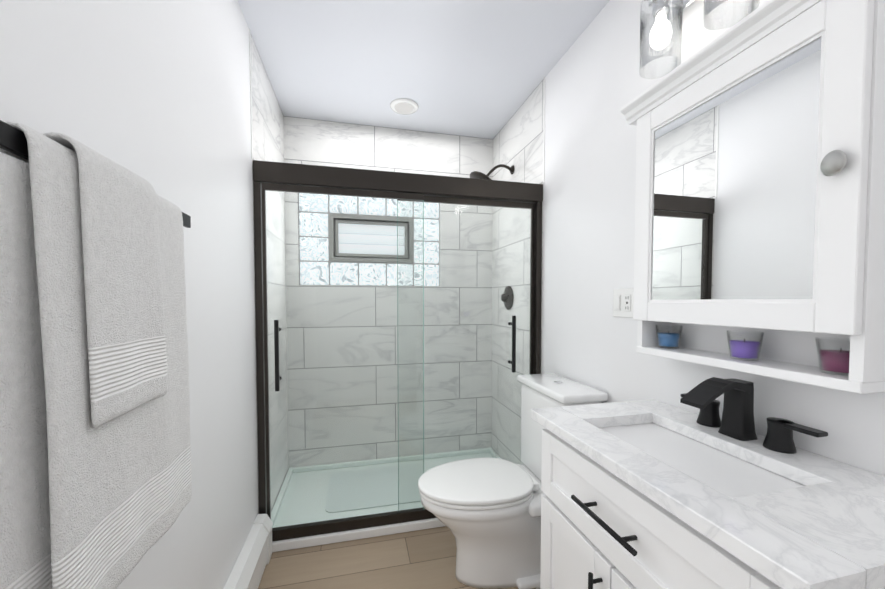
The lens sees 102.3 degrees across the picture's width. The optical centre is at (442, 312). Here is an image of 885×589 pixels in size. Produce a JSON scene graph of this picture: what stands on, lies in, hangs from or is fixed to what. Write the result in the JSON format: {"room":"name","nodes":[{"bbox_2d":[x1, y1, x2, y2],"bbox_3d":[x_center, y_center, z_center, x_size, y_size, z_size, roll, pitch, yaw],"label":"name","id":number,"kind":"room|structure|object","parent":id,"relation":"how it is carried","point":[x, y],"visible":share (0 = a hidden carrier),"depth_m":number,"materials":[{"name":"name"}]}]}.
{"room":"bathroom","nodes":[
{"label":"bathroom","id":0,"kind":"room"},
{"bbox_2d":[0,0,295,588],"bbox_3d":[-0.666,-0.037,0.791,0.030,2.498,3.474,0,2,-13],"label":"wall","id":1,"kind":"structure","parent":0,"point":[174,102],"depth_m":1.13,"materials":[{"name":"white paint"}]},
{"bbox_2d":[0,120,190,227],"bbox_3d":[-0.578,-0.214,0.516,0.074,0.036,0.764,0,2,-13],"label":"towel bar","id":2,"kind":"object","parent":1,"relation":"attached to","point":[13,140],"visible":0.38,"depth_m":0.43,"materials":[{"name":"black metal"}]},
{"bbox_2d":[0,152,51,588],"bbox_3d":[-0.511,0.152,0.390,0.007,0.677,0.210,0,2,-13],"label":"bath towel","id":3,"kind":"object","parent":2,"relation":"hanging from","point":[25,550],"visible":0.71,"depth_m":0.44,"materials":[{"name":"white fabric"}]},
{"bbox_2d":[0,122,190,588],"bbox_3d":[-0.568,0.106,0.640,0.052,0.696,0.394,0,2,-13],"label":"bath towel","id":4,"kind":"object","parent":2,"relation":"hanging from","point":[119,493],"visible":0.54,"depth_m":0.52,"materials":[{"name":"white fabric"}]},
{"bbox_2d":[42,132,167,427],"bbox_3d":[-0.560,-0.044,0.600,0.074,0.424,0.196,0,2,-13],"label":"hand towel","id":5,"kind":"object","parent":2,"relation":"hanging from","point":[127,358],"visible":0.77,"depth_m":0.58,"materials":[{"name":"white fabric"}]},
{"bbox_2d":[258,526,517,588],"bbox_3d":[0.058,1.206,1.006,1.520,0.001,3.474,0,2,-13],"label":"floor","id":6,"kind":"structure","parent":0,"point":[422,559],"depth_m":1.67,"materials":[{"name":"brown wood"}]},
{"bbox_2d":[223,514,272,588],"bbox_3d":[-0.679,1.104,0.975,0.070,0.206,1.564,0,2,-13],"label":"baseboard heater","id":7,"kind":"object","parent":6,"relation":"on","point":[252,560],"visible":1,"depth_m":1.51,"materials":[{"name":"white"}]},
{"bbox_2d":[271,447,500,551],"bbox_3d":[-0.252,1.132,2.301,1.516,0.062,0.804,0,2,-13],"label":"shower pan","id":8,"kind":"object","parent":6,"relation":"on","point":[314,540],"visible":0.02,"depth_m":2.11,"materials":[{"name":"white plastic"}]},
{"bbox_2d":[325,464,421,512],"bbox_3d":[-0.421,1.128,2.320,0.620,0.005,0.480,0,2,-13],"label":"bath mat","id":9,"kind":"object","parent":8,"relation":"on","point":[350,504],"depth_m":2.28,"materials":[{"name":"white"}]},
{"bbox_2d":[253,160,542,541],"bbox_3d":[-0.166,0.200,1.913,1.517,1.857,0.098,0,2,-13],"label":"shower door","id":10,"kind":"structure","parent":8,"relation":"on","point":[269,176],"depth_m":1.86,"materials":[{"name":"clear glass"}]},
{"bbox_2d":[418,373,607,588],"bbox_3d":[0.272,0.757,1.631,0.774,0.856,0.436,0,2,-13],"label":"toilet","id":11,"kind":"object","parent":6,"relation":"on","point":[486,512],"visible":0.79,"depth_m":1.53,"materials":[{"name":"white ceramic"}]},
{"bbox_2d":[530,399,884,588],"bbox_3d":[0.602,0.769,0.880,0.511,0.882,0.745,0,2,-13],"label":"bathroom vanity","id":12,"kind":"object","parent":6,"relation":"on","point":[649,494],"visible":1,"depth_m":0.74,"materials":[{"name":"white stone"}]},
{"bbox_2d":[680,377,827,453],"bbox_3d":[0.724,0.250,0.925,0.195,0.152,0.340,0,2,-13],"label":"faucet","id":13,"kind":"object","parent":12,"relation":"on","point":[737,422],"visible":0.96,"depth_m":0.91,"materials":[{"name":"black metal"}]},
{"bbox_2d":[292,117,491,466],"bbox_3d":[-0.354,-0.101,2.712,1.470,2.498,0.120,0,2,-13],"label":"wall","id":14,"kind":"structure","parent":0,"point":[314,142],"depth_m":2.66,"materials":[{"name":"white tile"}]},
{"bbox_2d":[299,193,438,285],"bbox_3d":[-0.525,-0.540,2.663,1.015,0.688,0.089,0,2,-13],"label":"window","id":15,"kind":"structure","parent":14,"relation":"in","point":[339,261],"depth_m":2.62,"materials":[{"name":"grey"}]},
{"bbox_2d":[238,0,609,138],"bbox_3d":[0.058,-1.291,0.923,1.520,0.001,3.474,0,2,-13],"label":"ceiling","id":16,"kind":"structure","parent":0,"point":[477,68],"depth_m":1.83,"materials":[{"name":"white paint"}]},
{"bbox_2d":[390,98,417,114],"bbox_3d":[-0.248,-1.322,2.312,0.184,0.028,0.184,0,2,-13],"label":"recessed light","id":17,"kind":"object","parent":16,"relation":"in","point":[404,106],"visible":0.98,"depth_m":2.28,"materials":[{"name":"white plastic"}]},
{"bbox_2d":[488,0,884,475],"bbox_3d":[0.795,-0.048,1.140,0.004,2.498,3.474,0,2,-13],"label":"wall","id":18,"kind":"structure","parent":0,"point":[571,136],"depth_m":1.59,"materials":[{"name":"white paint"}]},
{"bbox_2d":[470,164,513,179],"bbox_3d":[0.333,-0.906,2.403,0.300,0.192,0.204,0,2,-13],"label":"shower head","id":19,"kind":"object","parent":18,"relation":"attached to","point":[476,175],"visible":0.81,"depth_m":2.39},
{"bbox_2d":[501,286,513,309],"bbox_3d":[0.442,-0.102,2.504,0.054,0.170,0.184,0,2,-13],"label":"shower valve","id":20,"kind":"object","parent":18,"relation":"attached to","point":[509,297],"depth_m":2.48,"materials":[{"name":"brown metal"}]},
{"bbox_2d":[613,288,633,317],"bbox_3d":[0.722,-0.038,1.428,0.012,0.116,0.116,0,2,-13],"label":"outlet","id":21,"kind":"object","parent":18,"relation":"attached to","point":[623,299],"visible":0.92,"depth_m":1.42,"materials":[{"name":"white plastic"}]},
{"bbox_2d":[639,0,759,78],"bbox_3d":[0.762,-0.908,0.927,0.150,0.260,0.566,0,2,-13],"label":"sconce","id":22,"kind":"object","parent":18,"relation":"attached to","point":[664,14],"visible":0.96,"depth_m":1.12,"materials":[{"name":"glass"}]},
{"bbox_2d":[620,0,884,393],"bbox_3d":[0.751,-0.263,0.925,0.182,0.814,0.610,0,2,-13],"label":"medicine cabinet","id":23,"kind":"object","parent":18,"relation":"attached to","point":[760,176],"visible":0.96,"depth_m":0.80,"materials":[{"name":"white wood"}]},
{"bbox_2d":[655,325,682,348],"bbox_3d":[0.727,0.078,1.147,0.075,0.072,0.075,0,2,-13],"label":"candle","id":24,"kind":"object","parent":23,"relation":"in","point":[669,339],"visible":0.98,"depth_m":1.12,"materials":[{"name":"clear glass"}]},
{"bbox_2d":[726,330,763,360],"bbox_3d":[0.781,0.086,0.922,0.075,0.072,0.075,0,2,-13],"label":"candle","id":25,"kind":"object","parent":23,"relation":"in","point":[744,348],"visible":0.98,"depth_m":0.90,"materials":[{"name":"clear glass"}]},
{"bbox_2d":[815,337,849,375],"bbox_3d":[0.825,0.092,0.738,0.075,0.072,0.075,0,2,-13],"label":"candle","id":26,"kind":"object","parent":23,"relation":"in","point":[833,361],"visible":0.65,"depth_m":0.73,"materials":[{"name":"clear glass"}]}
]}

